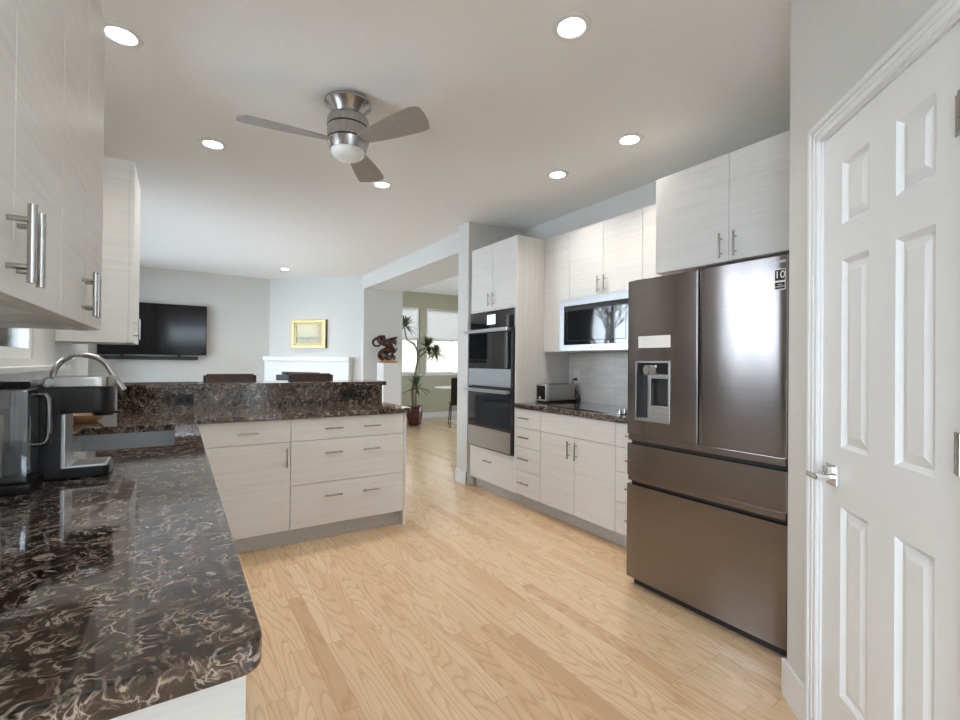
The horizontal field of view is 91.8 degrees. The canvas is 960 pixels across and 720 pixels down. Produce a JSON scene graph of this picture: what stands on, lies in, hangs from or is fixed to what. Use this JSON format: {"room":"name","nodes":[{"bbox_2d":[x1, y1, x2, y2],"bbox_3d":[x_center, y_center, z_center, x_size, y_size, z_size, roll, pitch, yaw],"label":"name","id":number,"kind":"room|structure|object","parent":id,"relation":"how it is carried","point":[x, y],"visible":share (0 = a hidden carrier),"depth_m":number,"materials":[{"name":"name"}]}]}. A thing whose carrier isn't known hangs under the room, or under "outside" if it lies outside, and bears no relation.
{"room":"kitchen","nodes":[
{"label":"kitchen","id":0,"kind":"room"},
{"bbox_2d":[0,329,85,413],"bbox_3d":[-0.697,-0.107,-0.066,0.157,2.740,8.050,1,0,-33],"label":"wall","id":1,"kind":"structure","parent":0,"point":[45,350],"depth_m":2.33,"materials":[{"name":"grey paint"}]},
{"bbox_2d":[0,328,31,357],"bbox_3d":[-1.853,-0.552,1.783,0.060,1.090,0.770,1,0,-33],"label":"window","id":2,"kind":"structure","parent":1,"relation":"in","point":[14,342],"depth_m":1.99,"materials":[{"name":"white glass"}]},
{"bbox_2d":[0,0,64,314],"bbox_3d":[-0.871,-0.622,0.676,0.368,1.044,0.684,1,0,-33],"label":"upper cabinet","id":3,"kind":"object","parent":1,"relation":"attached to","point":[32,32],"visible":1,"depth_m":0.80,"materials":[{"name":"white laminate"}]},
{"bbox_2d":[0,365,70,374],"bbox_3d":[-1.890,0.037,1.953,0.070,0.023,1.335,1,0,-33],"label":"trim","id":4,"kind":"structure","parent":1,"relation":"attached to","point":[35,368],"depth_m":1.82,"materials":[{"name":"white paint"}]},
{"bbox_2d":[0,0,104,330],"bbox_3d":[-1.236,-0.623,1.238,0.368,1.044,0.656,1,0,-33],"label":"upper cabinet","id":5,"kind":"object","parent":1,"relation":"attached to","point":[84,51],"visible":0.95,"depth_m":1.27,"materials":[{"name":"white laminate"}]},
{"bbox_2d":[55,156,140,344],"bbox_3d":[-2.265,-0.623,2.821,0.368,1.044,0.520,1,0,-33],"label":"upper cabinet","id":6,"kind":"object","parent":1,"relation":"attached to","point":[120,321],"visible":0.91,"depth_m":2.65,"materials":[{"name":"white laminate"}]},
{"bbox_2d":[85,344,87,374],"bbox_3d":[-3.205,-0.112,3.176,0.805,2.740,0.120,1,0,-33],"label":"wall","id":7,"kind":"structure","parent":0,"point":[86,350],"depth_m":3.39,"materials":[{"name":"grey paint"}]},
{"bbox_2d":[88,266,269,382],"bbox_3d":[-4.940,-0.102,7.684,2.810,2.740,0.130,1,0,-33],"label":"wall","id":8,"kind":"structure","parent":0,"point":[238,307],"depth_m":7.88,"materials":[{"name":"grey paint"}]},
{"bbox_2d":[100,354,197,359],"bbox_3d":[-5.208,-0.044,7.375,1.265,0.077,0.093,1,0,-33],"label":"soundbar","id":9,"kind":"object","parent":8,"relation":"attached to","point":[121,356],"visible":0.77,"depth_m":7.34,"materials":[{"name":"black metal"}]},
{"bbox_2d":[97,302,206,354],"bbox_3d":[-5.172,-0.492,7.406,1.419,0.817,0.082,1,0,-33],"label":"television","id":10,"kind":"object","parent":8,"relation":"attached to","point":[166,329],"visible":0.77,"depth_m":7.47,"materials":[{"name":"black plastic"}]},
{"bbox_2d":[269,276,361,379],"bbox_3d":[-2.920,-0.079,8.246,1.824,2.740,0.141,0,0,12],"label":"wall","id":11,"kind":"structure","parent":0,"point":[338,300],"depth_m":8.15,"materials":[{"name":"grey paint"}]},
{"bbox_2d":[291,319,326,347],"bbox_3d":[-3.002,-0.457,8.170,0.676,0.505,0.042,0,0,12],"label":"picture","id":12,"kind":"object","parent":11,"relation":"attached to","point":[304,333],"visible":1,"depth_m":8.17,"materials":[{"name":"paint"}]},
{"bbox_2d":[361,275,402,405],"bbox_3d":[-2.215,-0.118,8.901,0.705,2.840,1.960,1,0,-33],"label":"wall pier","id":13,"kind":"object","parent":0,"point":[381,314],"visible":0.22,"depth_m":8.01,"materials":[{"name":"grey paint"}]},
{"bbox_2d":[364,232,458,291],"bbox_3d":[-0.755,-1.372,6.681,0.705,0.330,3.354,1,0,-33],"label":"wall header","id":14,"kind":"structure","parent":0,"point":[438,261],"depth_m":6.49,"materials":[{"name":"grey paint"}]},
{"bbox_2d":[402,291,457,412],"bbox_3d":[-0.595,-0.089,11.051,4.355,2.840,0.140,1,0,-33],"label":"wall","id":15,"kind":"structure","parent":0,"point":[440,403],"depth_m":10.58,"materials":[{"name":"green paint"}]},
{"bbox_2d":[402,306,422,375],"bbox_3d":[-1.724,-0.420,10.267,0.950,1.530,0.156,1,0,-33],"label":"window","id":16,"kind":"structure","parent":15,"relation":"in","point":[417,340],"depth_m":10.43,"materials":[{"name":"white paint"}]},
{"bbox_2d":[402,307,419,338],"bbox_3d":[-1.713,-0.823,10.259,0.826,0.705,0.028,1,0,-33],"label":"window blind","id":17,"kind":"object","parent":16,"relation":"attached to","point":[412,312],"visible":0.4,"depth_m":10.39,"materials":[{"name":"white fabric"}]},
{"bbox_2d":[406,411,456,419],"bbox_3d":[-0.130,1.265,10.179,4.215,0.130,1.830,1,0,-33],"label":"baseboard","id":18,"kind":"structure","parent":15,"relation":"attached to","point":[446,413],"depth_m":10.70,"materials":[{"name":"white paint"}]},
{"bbox_2d":[424,308,457,375],"bbox_3d":[-0.823,-0.408,10.853,1.100,1.530,0.156,1,0,-33],"label":"window","id":19,"kind":"structure","parent":15,"relation":"in","point":[427,373],"depth_m":10.76,"materials":[{"name":"white paint"}]},
{"bbox_2d":[426,309,457,340],"bbox_3d":[-0.812,-0.810,10.844,0.976,0.705,0.028,1,0,-33],"label":"window blind","id":20,"kind":"object","parent":19,"relation":"attached to","point":[440,324],"visible":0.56,"depth_m":10.81,"materials":[{"name":"white fabric"}]},
{"bbox_2d":[409,276,457,295],"bbox_3d":[0.831,-1.569,8.888,4.355,0.120,5.600,1,0,-33],"label":"ceiling","id":21,"kind":"structure","parent":0,"point":[449,286],"depth_m":9.88,"materials":[{"name":"paint"}]},
{"bbox_2d":[100,0,790,278],"bbox_3d":[-0.738,-1.520,2.860,4.845,0.120,13.200,1,0,-33],"label":"ceiling","id":22,"kind":"structure","parent":0,"point":[507,103],"depth_m":2.69,"materials":[{"name":"paint"}]},
{"bbox_2d":[104,21,144,47],"bbox_3d":[-1.627,-1.470,2.110,0.174,0.007,0.174,1,0,-33],"label":"recessed light","id":23,"kind":"object","parent":22,"relation":"in","point":[117,33],"visible":0.91,"depth_m":2.11,"materials":[{"name":"white"}]},
{"bbox_2d":[198,138,226,149],"bbox_3d":[-1.815,-1.465,3.165,0.174,0.007,0.174,1,0,-33],"label":"recessed light","id":24,"kind":"object","parent":22,"relation":"in","point":[210,143],"visible":1,"depth_m":3.16,"materials":[{"name":"white"}]},
{"bbox_2d":[236,90,429,181],"bbox_3d":[-0.804,-1.291,2.542,0.923,0.342,1.002,1,0,-33],"label":"ceiling fan","id":25,"kind":"object","parent":22,"relation":"hanging from","point":[349,135],"visible":1,"depth_m":2.52,"materials":[{"name":"silver metal"}]},
{"bbox_2d":[371,180,392,188],"bbox_3d":[-0.812,-1.451,3.858,0.174,0.007,0.174,1,0,-33],"label":"recessed light","id":26,"kind":"object","parent":22,"relation":"in","point":[380,184],"visible":0.98,"depth_m":3.85,"materials":[{"name":"white"}]},
{"bbox_2d":[546,170,568,178],"bbox_3d":[0.603,-1.439,3.619,0.174,0.007,0.174,1,0,-33],"label":"recessed light","id":27,"kind":"object","parent":22,"relation":"in","point":[555,174],"visible":1,"depth_m":3.61,"materials":[{"name":"white"}]},
{"bbox_2d":[551,12,591,40],"bbox_3d":[0.400,-1.450,2.032,0.174,0.007,0.174,1,0,-33],"label":"recessed light","id":28,"kind":"object","parent":22,"relation":"in","point":[571,26],"visible":1,"depth_m":2.02,"materials":[{"name":"white paint"}]},
{"bbox_2d":[616,133,643,145],"bbox_3d":[0.978,-1.439,3.045,0.174,0.007,0.174,1,0,-33],"label":"recessed light","id":29,"kind":"object","parent":22,"relation":"in","point":[629,139],"visible":1,"depth_m":3.04,"materials":[{"name":"white"}]},
{"bbox_2d":[457,222,519,483],"bbox_3d":[1.984,-0.093,6.335,5.170,2.840,0.210,1,0,-33],"label":"wall","id":30,"kind":"structure","parent":0,"point":[473,236],"depth_m":4.92,"materials":[{"name":"grey paint"}]},
{"bbox_2d":[455,467,473,484],"bbox_3d":[0.162,1.233,5.152,0.885,0.140,0.239,1,0,-33],"label":"baseboard","id":31,"kind":"structure","parent":30,"relation":"attached to","point":[461,476],"depth_m":4.86,"materials":[{"name":"white paint"}]},
{"bbox_2d":[238,416,796,719],"bbox_3d":[0.951,1.364,4.197,9.200,0.120,13.600,1,0,-33],"label":"floor","id":32,"kind":"structure","parent":0,"point":[485,604],"depth_m":2.22,"materials":[{"name":"brown wood"}]},
{"bbox_2d":[110,675,245,719],"bbox_3d":[-0.996,0.830,1.111,0.666,0.874,1.612,1,0,-33],"label":"base cabinet","id":33,"kind":"object","parent":32,"relation":"on","point":[227,700],"visible":0.06,"depth_m":0.58,"materials":[{"name":"white laminate"}]},
{"bbox_2d":[0,402,410,719],"bbox_3d":[-0.837,0.380,2.199,2.088,0.038,3.310,1,0,-33],"label":"countertop","id":34,"kind":"structure","parent":33,"relation":"on","point":[124,590],"depth_m":0.74,"materials":[{"name":"brown stone"}]},
{"bbox_2d":[0,375,121,496],"bbox_3d":[-1.268,0.200,1.333,0.370,0.302,0.299,1,0,-33],"label":"coffee machine","id":35,"kind":"object","parent":34,"relation":"on","point":[36,416],"visible":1,"depth_m":1.35,"materials":[{"name":"black plastic"}]},
{"bbox_2d":[65,457,110,468],"bbox_3d":[-1.222,0.320,1.454,0.096,0.006,0.124,1,0,-33],"label":"drip tray","id":36,"kind":"object","parent":35,"relation":"on","point":[101,462],"depth_m":1.43,"materials":[{"name":"silver metal"}]},
{"bbox_2d":[49,352,126,391],"bbox_3d":[-1.808,0.158,2.136,0.295,0.388,0.102,1,0,-33],"label":"faucet","id":37,"kind":"object","parent":34,"relation":"on","point":[120,386],"visible":0.59,"depth_m":2.15,"materials":[{"name":"silver metal"}]},
{"bbox_2d":[73,413,103,422],"bbox_3d":[-2.228,0.328,2.631,0.170,0.044,0.170,1,0,-33],"label":"bowl","id":38,"kind":"object","parent":34,"relation":"on","point":[78,417],"visible":0.69,"depth_m":2.59,"materials":[{"name":"beige wood"}]},
{"bbox_2d":[73,430,174,451],"bbox_3d":[-1.663,0.484,2.169,0.411,0.185,0.794,1,0,-33],"label":"sink","id":39,"kind":"object","parent":34,"relation":"in","point":[156,438],"visible":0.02,"depth_m":2.48,"materials":[{"name":"silver metal"}]},
{"bbox_2d":[203,374,255,380],"bbox_3d":[-2.182,0.700,4.090,0.430,1.148,0.396,1,0,-33],"label":"bar stool","id":40,"kind":"object","parent":32,"relation":"on","point":[208,377],"visible":0.17,"depth_m":4.23,"materials":[{"name":"black leather"}]},
{"bbox_2d":[198,419,290,553],"bbox_3d":[-1.699,0.836,3.242,0.604,0.874,0.618,1,0,-33],"label":"base cabinet","id":41,"kind":"object","parent":32,"relation":"on","point":[249,461],"visible":0.79,"depth_m":3.06,"materials":[{"name":"white laminate"}]},
{"bbox_2d":[263,356,352,380],"bbox_3d":[-3.010,0.617,8.099,1.645,1.345,0.168,0,0,12],"label":"fireplace","id":42,"kind":"object","parent":32,"relation":"on","point":[275,368],"visible":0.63,"depth_m":8.05,"materials":[{"name":"white paint"}]},
{"bbox_2d":[263,356,352,360],"bbox_3d":[-3.004,-0.019,8.103,1.645,0.073,0.168,0,0,12],"label":"mantel shelf","id":43,"kind":"object","parent":42,"relation":"attached to","point":[265,358],"depth_m":8.01,"materials":[{"name":"white paint"}]},
{"bbox_2d":[288,373,332,379],"bbox_3d":[-1.588,0.708,4.476,0.430,1.148,0.396,1,0,-33],"label":"bar stool","id":44,"kind":"object","parent":32,"relation":"on","point":[294,376],"visible":0.18,"depth_m":4.62,"materials":[{"name":"brown leather"}]},
{"bbox_2d":[288,413,405,543],"bbox_3d":[-1.088,0.844,3.640,0.852,0.874,0.619,1,0,-33],"label":"base cabinet","id":45,"kind":"object","parent":32,"relation":"on","point":[348,473],"visible":0.98,"depth_m":3.39,"materials":[{"name":"white laminate"}]},
{"bbox_2d":[377,363,400,404],"bbox_3d":[-1.551,0.677,7.881,0.305,1.250,0.305,1,0,-33],"label":"pedestal","id":46,"kind":"object","parent":32,"relation":"on","point":[390,373],"visible":0.53,"depth_m":7.76,"materials":[{"name":"white paint"}]},
{"bbox_2d":[372,335,397,362],"bbox_3d":[-1.603,-0.184,7.841,0.454,0.468,0.202,1,0,-33],"label":"sculpture","id":47,"kind":"object","parent":46,"relation":"on","point":[390,344],"visible":1,"depth_m":7.80,"materials":[{"name":"brown wood"}]},
{"bbox_2d":[402,315,445,425],"bbox_3d":[-1.210,0.204,9.457,1.271,2.222,0.743,1,0,-33],"label":"potted plant","id":48,"kind":"object","parent":32,"relation":"on","point":[414,417],"visible":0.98,"depth_m":9.38,"materials":[{"name":"green plant"}]},
{"bbox_2d":[434,386,456,422],"bbox_3d":[-0.431,0.955,10.001,1.100,0.742,1.100,1,0,-33],"label":"dining table","id":49,"kind":"object","parent":32,"relation":"on","point":[437,387],"visible":0.23,"depth_m":9.82,"materials":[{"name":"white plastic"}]},
{"bbox_2d":[448,378,456,427],"bbox_3d":[-0.396,0.835,9.230,0.437,0.977,0.534,1,0,-8],"label":"dining chair","id":50,"kind":"object","parent":32,"relation":"on","point":[453,380],"visible":0.43,"depth_m":8.99,"materials":[{"name":"black plastic"}]},
{"bbox_2d":[470,235,568,503],"bbox_3d":[0.371,0.089,4.661,0.685,2.425,0.768,1,0,-33],"label":"tall cabinet","id":51,"kind":"object","parent":32,"relation":"on","point":[509,272],"visible":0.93,"depth_m":4.32,"materials":[{"name":"white laminate"}]},
{"bbox_2d":[463,307,514,455],"bbox_3d":[0.322,0.199,4.642,0.695,1.344,0.751,1,0,-33],"label":"double oven","id":52,"kind":"object","parent":51,"relation":"in","point":[491,395],"visible":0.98,"depth_m":4.43,"materials":[{"name":"black metal"}]},
{"bbox_2d":[515,408,546,513],"bbox_3d":[0.665,0.865,4.184,0.685,0.874,0.344,1,0,-33],"label":"base cabinet","id":53,"kind":"object","parent":32,"relation":"on","point":[528,422],"visible":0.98,"depth_m":4.01,"materials":[{"name":"white laminate"}]},
{"bbox_2d":[540,411,622,545],"bbox_3d":[0.975,0.865,3.708,0.685,0.874,0.788,1,0,-33],"label":"base cabinet","id":54,"kind":"object","parent":32,"relation":"on","point":[578,469],"visible":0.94,"depth_m":3.50,"materials":[{"name":"white laminate"}]},
{"bbox_2d":[514,401,627,422],"bbox_3d":[0.986,0.407,3.711,0.672,0.038,1.488,1,0,-33],"label":"countertop","id":55,"kind":"structure","parent":54,"relation":"on","point":[539,406],"depth_m":3.61,"materials":[{"name":"brown stone"}]},
{"bbox_2d":[536,378,580,402],"bbox_3d":[0.731,0.278,4.309,0.433,0.219,0.189,1,0,-33],"label":"toaster","id":56,"kind":"object","parent":55,"relation":"on","point":[555,392],"visible":1,"depth_m":4.24,"materials":[{"name":"grey metal"}]},
{"bbox_2d":[547,403,627,414],"bbox_3d":[0.991,0.371,3.716,0.520,0.034,0.770,1,0,-33],"label":"cooktop","id":57,"kind":"object","parent":55,"relation":"in","point":[595,407],"visible":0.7,"depth_m":3.72,"materials":[{"name":"black glass"}]},
{"bbox_2d":[615,422,631,547],"bbox_3d":[1.286,0.865,3.229,0.685,0.874,0.350,1,0,-33],"label":"base cabinet","id":58,"kind":"object","parent":32,"relation":"on","point":[622,439],"visible":0.23,"depth_m":3.17,"materials":[{"name":"white laminate"}]},
{"bbox_2d":[626,254,788,656],"bbox_3d":[1.459,0.421,2.590,0.922,1.757,0.848,1,0,-33],"label":"refrigerator","id":59,"kind":"object","parent":32,"relation":"on","point":[708,348],"visible":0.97,"depth_m":2.26,"materials":[{"name":"silver metal"}]},
{"bbox_2d":[775,269,784,288],"bbox_3d":[1.302,-0.350,2.020,0.001,0.084,0.040,1,0,-33],"label":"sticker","id":60,"kind":"object","parent":59,"relation":"on","point":[779,273],"depth_m":2.02,"materials":[{"name":"black paper"}]},
{"bbox_2d":[520,181,655,405],"bbox_3d":[1.402,-0.064,3.836,0.130,2.740,3.345,1,0,-33],"label":"wall","id":61,"kind":"structure","parent":0,"point":[644,196],"depth_m":4.25,"materials":[{"name":"grey paint"}]},
{"bbox_2d":[544,232,594,352],"bbox_3d":[0.829,-0.596,4.298,0.330,1.051,0.332,1,0,-33],"label":"upper cabinet","id":62,"kind":"object","parent":61,"relation":"attached to","point":[557,249],"visible":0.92,"depth_m":4.22,"materials":[{"name":"white laminate"}]},
{"bbox_2d":[569,352,627,405],"bbox_3d":[1.276,0.162,3.894,0.011,0.458,1.500,1,0,-33],"label":"backsplash","id":63,"kind":"structure","parent":61,"relation":"attached to","point":[603,375],"depth_m":4.17,"materials":[{"name":"tile"}]},
{"bbox_2d":[574,370,579,382],"bbox_3d":[0.921,0.158,4.423,0.008,0.122,0.077,1,0,-33],"label":"wall outlet","id":64,"kind":"object","parent":63,"relation":"attached to","point":[576,372],"visible":1,"depth_m":4.41,"materials":[{"name":"white plastic"}]},
{"bbox_2d":[570,208,642,298],"bbox_3d":[1.114,-0.823,3.831,0.365,0.597,0.758,1,0,-33],"label":"upper cabinet","id":65,"kind":"object","parent":61,"relation":"attached to","point":[607,255],"visible":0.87,"depth_m":3.72,"materials":[{"name":"white laminate"}]},
{"bbox_2d":[560,290,627,351],"bbox_3d":[1.081,-0.295,3.838,0.391,0.442,0.802,1,0,-33],"label":"microwave","id":66,"kind":"object","parent":65,"relation":"attached to","point":[596,323],"visible":0.69,"depth_m":3.73,"materials":[{"name":"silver metal"}]},
{"bbox_2d":[642,204,662,278],"bbox_3d":[1.433,-0.596,3.368,0.330,1.051,0.363,1,0,-33],"label":"upper cabinet","id":67,"kind":"object","parent":61,"relation":"attached to","point":[649,213],"visible":0.19,"depth_m":3.38,"materials":[{"name":"white laminate"}]},
{"bbox_2d":[656,130,789,275],"bbox_3d":[1.641,-0.833,2.700,0.715,0.594,0.968,1,0,-33],"label":"upper cabinet","id":68,"kind":"object","parent":61,"relation":"attached to","point":[733,207],"visible":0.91,"depth_m":2.55,"materials":[{"name":"white laminate"}]},
{"bbox_2d":[787,0,937,684],"bbox_3d":[1.133,-0.082,1.247,0.115,2.740,1.097,0,0,12],"label":"wall","id":69,"kind":"structure","parent":0,"point":[834,44],"depth_m":1.67,"materials":[{"name":"grey paint"}]},
{"bbox_2d":[781,658,804,719],"bbox_3d":[1.155,1.222,1.709,0.014,0.140,0.191,0,0,12],"label":"baseboard","id":70,"kind":"structure","parent":69,"relation":"attached to","point":[792,687],"depth_m":1.71,"materials":[{"name":"white paint"}]},
{"bbox_2d":[804,0,959,719],"bbox_3d":[1.124,0.244,1.251,0.131,2.088,0.733,0,0,12],"label":"trim","id":71,"kind":"structure","parent":69,"relation":"attached to","point":[943,15],"depth_m":1.56,"materials":[{"name":"white paint"}]},
{"bbox_2d":[806,22,959,719],"bbox_3d":[1.069,0.276,1.262,0.093,2.008,0.589,0,0,12],"label":"door","id":72,"kind":"structure","parent":69,"relation":"in","point":[890,476],"depth_m":1.20,"materials":[{"name":"white paint"}]},
{"bbox_3d":[-1.802,0.743,3.624,2.055,1.062,0.130,1,0,-33],"label":"wall","id":73,"kind":"structure","parent":0,"visible":0},
{"bbox_2d":[115,387,117,409],"bbox_3d":[-2.551,0.257,3.121,0.200,0.186,0.165,1,0,-33],"label":"trim","id":74,"kind":"structure","parent":73,"relation":"attached to","point":[116,391],"depth_m":3.10,"materials":[{"name":"white paint"}]},
{"bbox_2d":[117,385,381,411],"bbox_3d":[-1.652,0.287,3.627,1.855,0.148,0.026,1,0,-33],"label":"backsplash","id":75,"kind":"structure","parent":73,"relation":"attached to","point":[213,398],"depth_m":3.52,"materials":[{"name":"brown stone"}]},
{"bbox_2d":[174,395,193,405],"bbox_3d":[-2.105,0.285,3.312,0.116,0.074,0.008,1,0,-33],"label":"wall outlet","id":76,"kind":"object","parent":75,"relation":"attached to","point":[178,399],"visible":1,"depth_m":3.31,"materials":[{"name":"black plastic"}]},
{"bbox_2d":[177,398,190,401],"bbox_3d":[-2.104,0.285,3.309,0.080,0.032,0.002,1,0,-33],"label":"socket","id":77,"kind":"object","parent":76,"relation":"attached to","point":[178,399],"depth_m":3.31,"materials":[{"name":"black plastic"}]},
{"bbox_2d":[341,391,354,399],"bbox_3d":[-1.122,0.298,3.951,0.116,0.074,0.008,1,0,-33],"label":"wall outlet","id":78,"kind":"object","parent":75,"relation":"attached to","point":[345,395],"visible":1,"depth_m":3.95,"materials":[{"name":"black plastic"}]},
{"bbox_2d":[343,393,352,396],"bbox_3d":[-1.120,0.298,3.949,0.080,0.032,0.002,1,0,-33],"label":"socket","id":79,"kind":"object","parent":78,"relation":"attached to","point":[344,394],"depth_m":3.95,"materials":[{"name":"black plastic"}]},
{"bbox_2d":[124,380,385,389],"bbox_3d":[-1.741,0.195,3.797,1.895,0.034,0.455,1,0,-33],"label":"countertop","id":80,"kind":"structure","parent":73,"relation":"on","point":[289,383],"depth_m":3.57,"materials":[{"name":"brown stone"}]},
{"label":"outside","id":81,"kind":"structure","parent":0,"visible":0},
{"bbox_3d":[-2.742,1.719,4.182,80.000,0.100,70.000,1,0,-33],"label":"ground","id":82,"kind":"structure","parent":81,"visible":0},
{"bbox_2d":[402,340,457,371],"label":"window","id":83,"kind":"structure","parent":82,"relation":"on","point":[450,364],"depth_m":14.62,"materials":[{"name":"glass"}]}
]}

